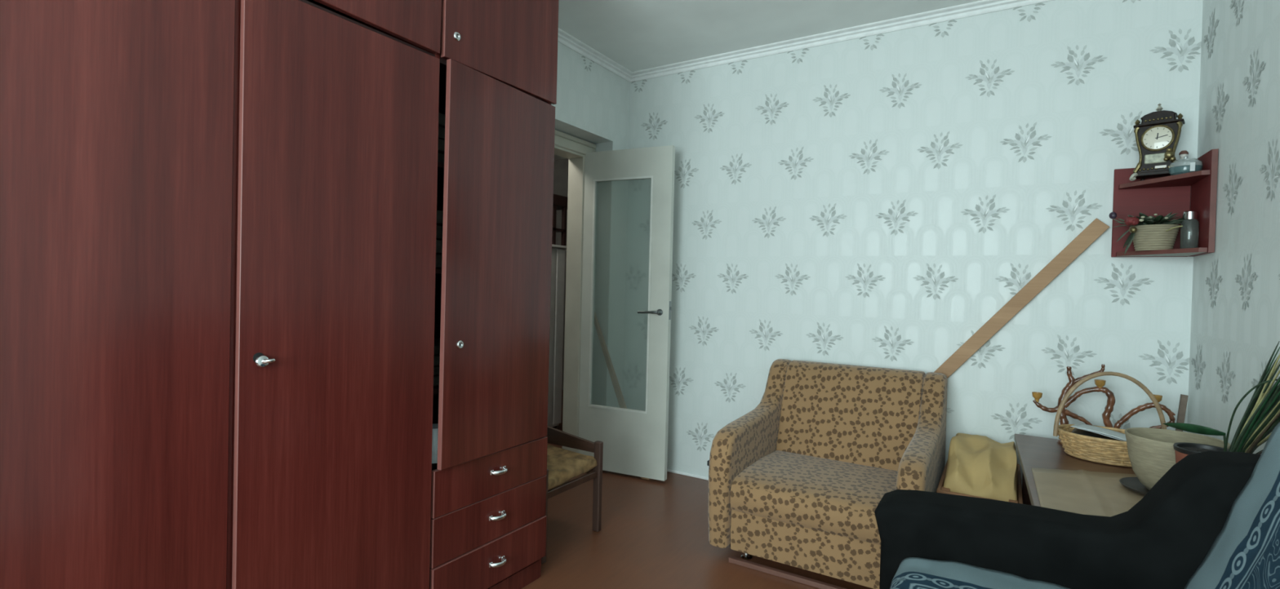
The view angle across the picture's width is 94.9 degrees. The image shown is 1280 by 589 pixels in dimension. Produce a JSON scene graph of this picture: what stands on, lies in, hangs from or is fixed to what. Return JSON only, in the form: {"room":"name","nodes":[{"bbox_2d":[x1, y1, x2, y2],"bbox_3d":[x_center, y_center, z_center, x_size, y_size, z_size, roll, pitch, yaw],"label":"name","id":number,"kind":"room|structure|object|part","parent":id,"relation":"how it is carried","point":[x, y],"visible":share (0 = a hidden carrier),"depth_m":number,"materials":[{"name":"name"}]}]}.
{"room":"living room","nodes":[
{"label":"living room","id":0,"kind":"room"},
{"bbox_2d":[553,158,568,390],"bbox_3d":[-1.404,-0.210,4.469,2.280,2.575,4.300,2,1,32],"label":"wall","id":1,"kind":"structure","parent":0,"point":[560,171],"depth_m":6.55,"materials":[{"name":"paint"}]},
{"bbox_2d":[551,41,630,151],"bbox_3d":[-1.535,-0.177,1.852,0.268,2.575,5.020,2,1,32],"label":"wall","id":2,"kind":"structure","parent":0,"point":[592,105],"depth_m":3.56,"materials":[{"name":"paper"}]},
{"bbox_2d":[554,129,595,453],"bbox_3d":[-0.599,0.067,3.486,0.142,2.088,0.879,2,1,32],"label":"trim","id":3,"kind":"structure","parent":2,"relation":"attached to","point":[574,148],"depth_m":3.76,"materials":[{"name":"paint"}]},
{"bbox_2d":[557,27,632,82],"bbox_3d":[-1.374,-1.435,1.754,0.041,0.051,5.020,2,1,32],"label":"trim","id":4,"kind":"structure","parent":2,"relation":"attached to","point":[565,38],"depth_m":3.51,"materials":[{"name":"paint"}]},
{"bbox_2d":[577,145,675,481],"bbox_3d":[-0.101,0.106,3.605,0.606,1.997,0.096,2,1,25],"label":"door","id":5,"kind":"structure","parent":2,"relation":"in","point":[629,193],"depth_m":3.61,"materials":[{"name":"paint"}]},
{"bbox_3d":[-0.116,-0.002,3.639,0.400,1.424,0.005,2,1,25],"label":"pane","id":6,"kind":"part","parent":5,"relation":"part of","materials":[{"name":"clear glass"}]},
{"bbox_3d":[0.058,0.105,3.500,0.152,0.040,0.054,2,1,11],"label":"handle","id":7,"kind":"part","parent":5,"relation":"part of","materials":[{"name":"metal"}]},
{"bbox_2d":[521,390,873,588],"bbox_3d":[-0.823,1.151,2.426,5.503,0.060,7.150,2,1,32],"label":"floor","id":8,"kind":"structure","parent":0,"point":[653,534],"depth_m":2.65,"materials":[{"name":"brown wood"}]},
{"bbox_2d":[0,0,559,588],"bbox_3d":[-1.042,-0.111,1.758,0.647,2.470,1.702,2,1,32],"label":"wardrobe","id":9,"kind":"object","parent":8,"relation":"on","point":[224,300],"visible":1,"depth_m":1.44,"materials":[{"name":"brown wood"}]},
{"bbox_3d":[-1.113,-0.141,1.143,0.018,2.358,0.562,2,1,32],"label":"door","id":10,"kind":"part","parent":9,"relation":"part of","materials":[{"name":"brown wood"}]},
{"bbox_3d":[-0.906,0.162,1.421,0.025,0.031,0.037,2,1,32],"label":"knob","id":11,"kind":"part","parent":9,"relation":"part of","materials":[{"name":"silver metal"}]},
{"bbox_3d":[-0.806,0.148,1.627,0.018,1.782,0.558,2,1,32],"label":"door","id":12,"kind":"part","parent":9,"relation":"part of","materials":[{"name":"brown wood"}]},
{"bbox_3d":[-1.313,-0.135,1.926,0.009,2.440,1.700,2,1,32],"label":"panel","id":13,"kind":"part","parent":9,"relation":"part of","materials":[{"name":"brown wood"}]},
{"bbox_3d":[-0.774,-1.042,1.614,0.018,0.569,0.567,2,1,32],"label":"door","id":14,"kind":"part","parent":9,"relation":"part of","materials":[{"name":"brown wood"}]},
{"bbox_2d":[299,0,547,115],"bbox_3d":[-1.047,-0.758,1.762,0.578,0.018,1.664,2,1,32],"label":"shelf","id":15,"kind":"object","parent":9,"relation":"attached to","point":[442,68],"depth_m":1.82,"materials":[{"name":"brown wood"}]},
{"bbox_2d":[431,423,438,463],"bbox_3d":[-0.689,0.499,1.970,0.100,0.114,0.100,2,1,32],"label":"linens","id":16,"kind":"object","parent":9,"relation":"on","point":[435,426],"visible":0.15,"depth_m":1.93,"materials":[{"name":"white fabric"}]},
{"bbox_2d":[431,416,438,468],"bbox_3d":[-0.794,0.558,2.274,0.539,0.016,0.522,2,1,32],"label":"shelf","id":17,"kind":"object","parent":9,"relation":"attached to","point":[435,419],"depth_m":2.52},
{"bbox_2d":[433,385,439,395],"bbox_3d":[-0.788,0.315,2.271,0.539,0.016,0.522,2,1,32],"label":"shelf","id":18,"kind":"object","parent":9,"relation":"attached to","point":[436,388],"depth_m":1.95,"materials":[{"name":"black"}]},
{"bbox_2d":[433,338,439,386],"bbox_3d":[-0.727,0.240,2.139,0.239,0.137,0.338,2,1,32],"label":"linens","id":19,"kind":"object","parent":9,"relation":"on","point":[437,341],"visible":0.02,"depth_m":2.00,"materials":[{"name":"black fabric"}]},
{"bbox_2d":[435,268,441,275],"bbox_3d":[-0.779,-0.085,2.265,0.539,0.016,0.522,2,1,32],"label":"shelf","id":20,"kind":"object","parent":9,"relation":"attached to","point":[438,271],"depth_m":1.94,"materials":[{"name":"black"}]},
{"bbox_2d":[435,209,443,268],"bbox_3d":[-0.718,-0.190,2.134,0.236,0.197,0.338,2,1,32],"label":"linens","id":21,"kind":"object","parent":9,"relation":"on","point":[439,213],"visible":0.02,"depth_m":1.99,"materials":[{"name":"black fabric"}]},
{"bbox_2d":[436,161,444,196],"bbox_3d":[-0.770,-0.435,2.260,0.539,0.016,0.522,2,1,32],"label":"shelf","id":22,"kind":"object","parent":9,"relation":"attached to","point":[440,191],"depth_m":2.17,"materials":[{"name":"black"}]},
{"bbox_2d":[437,112,445,163],"bbox_3d":[-0.710,-0.530,2.130,0.233,0.177,0.338,2,1,32],"label":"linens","id":23,"kind":"object","parent":9,"relation":"on","point":[442,117],"visible":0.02,"depth_m":1.99,"materials":[{"name":"black fabric"}]},
{"bbox_3d":[-1.091,1.042,1.786,0.578,0.016,1.664,2,1,32],"label":"panel","id":24,"kind":"part","parent":9,"relation":"part of","materials":[{"name":"brown wood"}]},
{"bbox_3d":[-0.525,0.799,2.113,0.018,0.158,0.545,2,1,32],"label":"drawer","id":25,"kind":"part","parent":9,"relation":"part of","materials":[{"name":"brown wood"}]},
{"bbox_3d":[-0.525,0.961,2.112,0.018,0.159,0.545,2,1,32],"label":"drawer","id":26,"kind":"part","parent":9,"relation":"part of","materials":[{"name":"brown wood"}]},
{"bbox_3d":[-0.521,0.642,2.110,0.018,0.152,0.545,2,1,32],"label":"drawer","id":27,"kind":"part","parent":9,"relation":"part of","materials":[{"name":"brown wood"}]},
{"bbox_3d":[-0.490,-0.092,2.096,0.018,1.306,0.544,2,1,29],"label":"door","id":28,"kind":"part","parent":9,"relation":"part of","materials":[{"name":"brown wood"}]},
{"bbox_3d":[-0.502,0.796,2.103,0.035,0.016,0.075,2,1,32],"label":"handle","id":29,"kind":"part","parent":9,"relation":"part of","materials":[{"name":"silver metal"}]},
{"bbox_3d":[-0.502,0.961,2.103,0.035,0.016,0.075,2,1,32],"label":"handle","id":30,"kind":"part","parent":9,"relation":"part of","materials":[{"name":"silver metal"}]},
{"bbox_3d":[-0.497,0.633,2.100,0.035,0.016,0.075,2,1,32],"label":"handle","id":31,"kind":"part","parent":9,"relation":"part of","materials":[{"name":"silver metal"}]},
{"bbox_3d":[-0.474,-1.035,2.087,0.018,0.565,0.546,2,1,32],"label":"door","id":32,"kind":"part","parent":9,"relation":"part of","materials":[{"name":"brown wood"}]},
{"bbox_3d":[-0.618,-0.111,2.483,0.580,2.470,0.018,2,1,32],"label":"panel","id":33,"kind":"part","parent":9,"relation":"part of","materials":[{"name":"brown wood"}]},
{"bbox_2d":[547,244,566,429],"bbox_3d":[-0.840,0.347,4.729,0.435,1.482,0.300,2,1,32],"label":"cabinet","id":34,"kind":"object","parent":8,"relation":"on","point":[557,268],"visible":0.37,"depth_m":4.64,"materials":[{"name":"white wood"}]},
{"bbox_3d":[-0.712,0.336,4.573,0.015,1.395,0.120,2,1,32],"label":"door","id":35,"kind":"part","parent":34,"relation":"part of","materials":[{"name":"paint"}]},
{"bbox_3d":[-0.647,0.337,4.672,0.020,1.395,0.097,2,1,32],"label":"door","id":36,"kind":"part","parent":34,"relation":"part of","materials":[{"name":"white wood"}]},
{"bbox_2d":[551,194,567,245],"bbox_3d":[-0.792,-0.595,4.760,0.350,0.403,0.440,2,1,32],"label":"shelf","id":37,"kind":"object","parent":34,"relation":"on","point":[560,202],"visible":0.18,"depth_m":4.70,"materials":[{"name":"brown wood"}]},
{"bbox_3d":[-0.685,-0.548,4.651,0.030,0.318,0.028,2,1,32],"label":"post","id":38,"kind":"part","parent":37,"relation":"part of","materials":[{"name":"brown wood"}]},
{"bbox_3d":[-0.616,-0.548,4.761,0.030,0.318,0.028,2,1,32],"label":"post","id":39,"kind":"part","parent":37,"relation":"part of","materials":[{"name":"brown wood"}]},
{"bbox_2d":[541,426,603,564],"bbox_3d":[-0.489,0.892,2.754,0.468,0.465,0.424,2,1,32],"label":"chair","id":40,"kind":"object","parent":8,"relation":"on","point":[563,465],"visible":0.41,"depth_m":2.79,"materials":[{"name":"brown wood"}]},
{"bbox_3d":[-0.411,0.932,2.473,0.036,0.395,0.030,2,1,32],"label":"leg","id":41,"kind":"part","parent":40,"relation":"part of","materials":[{"name":"brown wood"}]},
{"bbox_2d":[546,444,597,490],"bbox_3d":[-0.481,0.805,2.740,0.429,0.102,0.396,2,1,32],"label":"seat cushion","id":42,"kind":"object","parent":40,"relation":"on","point":[563,465],"depth_m":2.71,"materials":[{"name":"yellow fabric"}]},
{"bbox_3d":[-0.306,0.853,2.640,0.018,0.030,0.364,2,1,32],"label":"rail","id":43,"kind":"part","parent":40,"relation":"part of","materials":[{"name":"brown wood"}]},
{"bbox_3d":[-0.202,0.916,2.807,0.036,0.428,0.030,2,1,32],"label":"leg","id":44,"kind":"part","parent":40,"relation":"part of","materials":[{"name":"brown wood"}]},
{"bbox_2d":[706,359,947,588],"bbox_3d":[0.886,0.762,2.709,0.862,0.793,0.914,2,1,32],"label":"armchair","id":45,"kind":"object","parent":8,"relation":"on","point":[798,480],"visible":0.79,"depth_m":2.58,"materials":[{"name":"brown fabric"}]},
{"bbox_3d":[0.573,0.725,2.904,0.098,0.737,0.914,2,1,32],"label":"arm","id":46,"kind":"part","parent":45,"relation":"part of","materials":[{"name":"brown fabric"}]},
{"bbox_3d":[0.690,1.149,2.337,0.720,0.020,0.024,2,1,32],"label":"floor rail","id":47,"kind":"part","parent":45,"relation":"part of","materials":[{"name":"paint"}]},
{"bbox_3d":[0.677,1.022,2.376,0.652,0.172,0.048,2,1,32],"label":"panel","id":48,"kind":"part","parent":45,"relation":"part of","materials":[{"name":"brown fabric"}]},
{"bbox_2d":[729,450,897,545],"bbox_3d":[0.816,0.863,2.590,0.650,0.142,0.598,2,1,32],"label":"seat cushion","id":49,"kind":"object","parent":45,"relation":"on","point":[835,495],"depth_m":2.45,"materials":[{"name":"brown fabric"}]},
{"bbox_3d":[1.054,0.613,2.958,0.658,0.493,0.298,2,1,32],"label":"backrest","id":50,"kind":"part","parent":45,"relation":"part of","materials":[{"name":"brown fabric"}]},
{"bbox_3d":[1.211,0.746,2.507,0.098,0.737,0.914,2,1,32],"label":"arm","id":51,"kind":"part","parent":45,"relation":"part of","materials":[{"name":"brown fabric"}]},
{"bbox_2d":[936,460,1022,504],"bbox_3d":[1.461,0.975,2.525,0.288,0.400,0.635,2,1,32],"label":"wooden crate","id":52,"kind":"object","parent":8,"relation":"on","point":[940,489],"visible":0.12,"depth_m":2.33,"materials":[{"name":"brown wood"}]},
{"bbox_3d":[1.214,0.972,2.343,0.030,0.400,0.030,2,1,32],"label":"post","id":53,"kind":"part","parent":52,"relation":"part of","materials":[{"name":"brown wood"}]},
{"bbox_2d":[943,433,1017,502],"bbox_3d":[1.468,0.739,2.522,0.261,0.192,0.583,2,1,32],"label":"bag","id":54,"kind":"object","parent":52,"relation":"in","point":[980,466],"visible":0.96,"depth_m":2.38,"materials":[{"name":"beige fabric"}]},
{"bbox_3d":[1.407,0.978,2.223,0.030,0.400,0.030,2,1,32],"label":"post","id":55,"kind":"part","parent":52,"relation":"part of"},
{"bbox_2d":[934,217,1109,378],"bbox_3d":[1.454,0.422,2.921,1.346,1.549,0.028,2,1,32],"label":"plank","id":56,"kind":"object","parent":8,"relation":"on","point":[1095,228],"visible":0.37,"depth_m":2.71,"materials":[{"name":"brown wood"}]},
{"bbox_2d":[874,451,1261,588],"bbox_3d":[0.841,0.705,1.083,0.880,0.947,0.810,2,1,32],"label":"armchair","id":57,"kind":"object","parent":8,"relation":"on","point":[1160,543],"visible":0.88,"depth_m":1.31,"materials":[{"name":"fabric"}]},
{"bbox_2d":[889,422,1279,588],"bbox_3d":[0.872,0.547,1.058,0.829,0.668,0.517,2,1,32],"label":"throw","id":58,"kind":"object","parent":57,"relation":"on","point":[1245,554],"visible":1,"depth_m":1.12,"materials":[{"name":"fabric"}]},
{"bbox_2d":[1013,434,1134,506],"bbox_3d":[1.641,0.911,2.031,0.588,0.550,1.115,2,1,32],"label":"table","id":59,"kind":"object","parent":8,"relation":"on","point":[1036,452],"visible":0.24,"depth_m":2.24,"materials":[{"name":"wood"}]},
{"bbox_3d":[1.712,0.917,2.596,0.040,0.526,0.040,2,1,32],"label":"leg","id":60,"kind":"part","parent":59,"relation":"part of","materials":[{"name":"brown wood"}]},
{"bbox_2d":[1031,467,1144,516],"bbox_3d":[1.511,0.632,1.876,0.424,0.006,0.695,2,1,32],"label":"mat","id":61,"kind":"object","parent":59,"relation":"on","point":[1083,492],"visible":0.52,"depth_m":1.87,"materials":[{"name":"beige fabric"}]},
{"bbox_2d":[1119,477,1149,495],"bbox_3d":[1.674,0.627,1.872,0.228,0.017,0.228,2,1,32],"label":"saucer","id":62,"kind":"object","parent":61,"relation":"on","point":[1133,484],"visible":0.28,"depth_m":1.92,"materials":[{"name":"grey ceramic"}]},
{"bbox_2d":[1124,427,1230,490],"bbox_3d":[1.686,0.539,1.853,0.248,0.180,0.248,2,1,32],"label":"plant pot","id":63,"kind":"object","parent":62,"relation":"on","point":[1151,451],"visible":0.51,"depth_m":1.85,"materials":[{"name":"ceramic"}]},
{"bbox_2d":[1175,394,1188,431],"bbox_3d":[2.137,0.520,2.325,0.040,0.249,0.018,2,1,32],"label":"stick","id":64,"kind":"object","parent":63,"relation":"in","point":[1184,398],"visible":0.37,"depth_m":2.31,"materials":[{"name":"brown wood"}]},
{"bbox_2d":[1162,341,1279,463],"bbox_3d":[1.638,0.381,1.558,0.174,0.516,0.413,1,1,-7],"label":"potted plant","id":65,"kind":"object","parent":61,"relation":"on","point":[1261,415],"visible":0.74,"depth_m":1.58,"materials":[{"name":"green plant"}]},
{"bbox_3d":[1.601,0.543,1.667,0.128,0.186,0.128,2,1,32],"label":"pot","id":66,"kind":"part","parent":65,"relation":"part of","materials":[{"name":"ceramic"}]},
{"bbox_3d":[1.653,0.340,1.575,0.021,0.236,0.122,1,1,-39],"label":"stem","id":67,"kind":"part","parent":65,"relation":"part of","materials":[{"name":"green plant"}]},
{"bbox_2d":[1031,364,1175,444],"bbox_3d":[1.906,0.463,2.435,0.470,0.348,0.058,2,1,32],"label":"candle holder","id":68,"kind":"object","parent":59,"relation":"on","point":[1108,409],"visible":0.79,"depth_m":2.44,"materials":[{"name":"brown wood"}]},
{"bbox_2d":[1031,391,1042,402],"bbox_3d":[1.723,0.446,2.548,0.039,0.040,0.039,2,1,32],"label":"candle cup","id":69,"kind":"object","parent":68,"relation":"on","point":[1037,396],"depth_m":2.54,"materials":[{"name":"gold metal"}]},
{"bbox_2d":[1093,379,1106,387],"bbox_3d":[1.912,0.376,2.441,0.039,0.040,0.039,2,1,32],"label":"candle cup","id":70,"kind":"object","parent":68,"relation":"on","point":[1099,383],"depth_m":2.43,"materials":[{"name":"gold metal"}]},
{"bbox_2d":[1150,395,1162,402],"bbox_3d":[2.052,0.421,2.336,0.039,0.040,0.039,2,1,32],"label":"candle cup","id":71,"kind":"object","parent":68,"relation":"on","point":[1158,397],"depth_m":2.32,"materials":[{"name":"gold metal"}]},
{"bbox_2d":[1053,372,1166,467],"bbox_3d":[1.813,0.467,2.269,0.356,0.336,0.272,2,1,32],"label":"wicker basket","id":72,"kind":"object","parent":59,"relation":"on","point":[1082,446],"visible":0.56,"depth_m":2.23,"materials":[{"name":"wicker"}]},
{"bbox_2d":[1071,428,1124,452],"bbox_3d":[1.800,0.570,2.257,0.230,0.065,0.161,2,1,41],"label":"book","id":73,"kind":"object","parent":72,"relation":"in","point":[1076,431],"visible":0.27,"depth_m":2.29,"materials":[{"name":"black paper"}]},
{"bbox_2d":[1070,423,1126,441],"bbox_3d":[1.836,0.545,2.259,0.170,0.051,0.270,1,1,-44],"label":"papers","id":74,"kind":"object","parent":73,"relation":"on","point":[1110,433],"visible":0.49,"depth_m":2.28,"materials":[{"name":"white paper"}]},
{"bbox_3d":[1.809,0.430,2.260,0.372,0.265,0.015,2,1,16],"label":"hoop handle","id":75,"kind":"part","parent":72,"relation":"part of","materials":[{"name":"wicker"}]},
{"bbox_2d":[554,0,981,159],"bbox_3d":[-0.758,-1.494,2.390,5.503,0.080,7.150,2,1,32],"label":"ceiling","id":76,"kind":"structure","parent":0,"point":[637,35],"depth_m":3.08,"materials":[{"name":"paint"}]},
{"bbox_2d":[628,0,1203,488],"bbox_3d":[1.063,-0.133,3.260,3.257,2.575,0.122,2,1,32],"label":"wall","id":77,"kind":"structure","parent":0,"point":[873,201],"depth_m":2.93,"materials":[{"name":"paper"}]},
{"bbox_2d":[666,469,708,480],"bbox_3d":[1.062,1.148,3.184,2.807,0.016,0.009,2,1,32],"label":"baseboard","id":78,"kind":"structure","parent":77,"relation":"attached to","point":[668,470],"depth_m":3.65,"materials":[{"name":"paint"}]},
{"bbox_2d":[630,0,1053,82],"bbox_3d":[1.116,-1.392,3.136,2.807,0.051,0.041,2,1,32],"label":"trim","id":79,"kind":"structure","parent":77,"relation":"attached to","point":[983,6],"depth_m":3.15,"materials":[{"name":"paint"}]},
{"bbox_2d":[1186,0,1279,454],"bbox_3d":[1.009,-0.093,0.267,0.122,2.575,5.020,2,1,32],"label":"wall","id":80,"kind":"structure","parent":0,"point":[1235,332],"depth_m":1.97,"materials":[{"name":"paper"}]},
{"bbox_2d":[1111,148,1218,257],"bbox_3d":[2.099,-0.355,2.369,0.266,0.390,0.296,2,1,32],"label":"corner shelf","id":81,"kind":"object","parent":80,"relation":"attached to","point":[1161,196],"visible":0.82,"depth_m":2.43,"materials":[{"name":"brown wood"}]},
{"bbox_2d":[1108,212,1182,254],"bbox_3d":[2.086,-0.250,2.416,0.265,0.177,0.182,2,1,32],"label":"flower basket","id":82,"kind":"object","parent":81,"relation":"on","point":[1150,233],"visible":0.94,"depth_m":2.37,"materials":[{"name":"wicker"}]},
{"bbox_3d":[2.102,-0.229,2.402,0.158,0.100,0.148,2,1,32],"label":"woven pot","id":83,"kind":"part","parent":82,"relation":"part of","materials":[{"name":"wicker"}]},
{"bbox_3d":[2.165,-0.350,2.493,0.248,0.381,0.016,2,1,32],"label":"panel","id":84,"kind":"part","parent":81,"relation":"part of","materials":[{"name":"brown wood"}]},
{"bbox_2d":[1129,102,1185,181],"bbox_3d":[2.114,-0.625,2.397,0.094,0.317,0.165,1,1,-44],"label":"mantel clock","id":85,"kind":"object","parent":81,"relation":"on","point":[1157,135],"visible":0.88,"depth_m":2.38,"materials":[{"name":"paint"}]},
{"bbox_3d":[2.103,-0.516,2.371,0.007,0.011,0.036,1,1,-44],"label":"name plate","id":86,"kind":"part","parent":85,"relation":"part of","materials":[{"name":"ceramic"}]},
{"bbox_2d":[1168,155,1203,175],"bbox_3d":[2.134,-0.505,2.297,0.100,0.075,0.104,2,1,32],"label":"bottle","id":87,"kind":"object","parent":81,"relation":"on","point":[1186,165],"visible":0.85,"depth_m":2.27,"materials":[{"name":"teal"}]},
{"bbox_2d":[1178,150,1188,159],"bbox_3d":[2.213,-0.526,2.392,0.042,0.120,0.042,2,1,32],"label":"figurine","id":88,"kind":"object","parent":87,"relation":"on","point":[1183,153],"visible":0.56,"depth_m":2.38,"materials":[{"name":"ceramic"}]},
{"bbox_3d":[2.136,-0.520,2.299,0.099,0.045,0.099,2,1,32],"label":"lid","id":89,"kind":"part","parent":87,"relation":"part of","materials":[{"name":"clear glass"}]},
{"bbox_2d":[1179,210,1199,248],"bbox_3d":[2.163,-0.252,2.311,0.053,0.151,0.053,2,1,32],"label":"bottle","id":90,"kind":"object","parent":81,"relation":"on","point":[1189,232],"visible":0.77,"depth_m":2.29,"materials":[{"name":"grey"}]},
{"bbox_3d":[2.164,-0.311,2.310,0.045,0.032,0.045,2,1,32],"label":"lid","id":91,"kind":"part","parent":90,"relation":"part of","materials":[{"name":"silver metal"}]},
{"bbox_3d":[2.200,-0.351,2.296,0.017,0.390,0.280,2,1,32],"label":"panel","id":92,"kind":"part","parent":81,"relation":"part of","materials":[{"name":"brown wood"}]}
]}

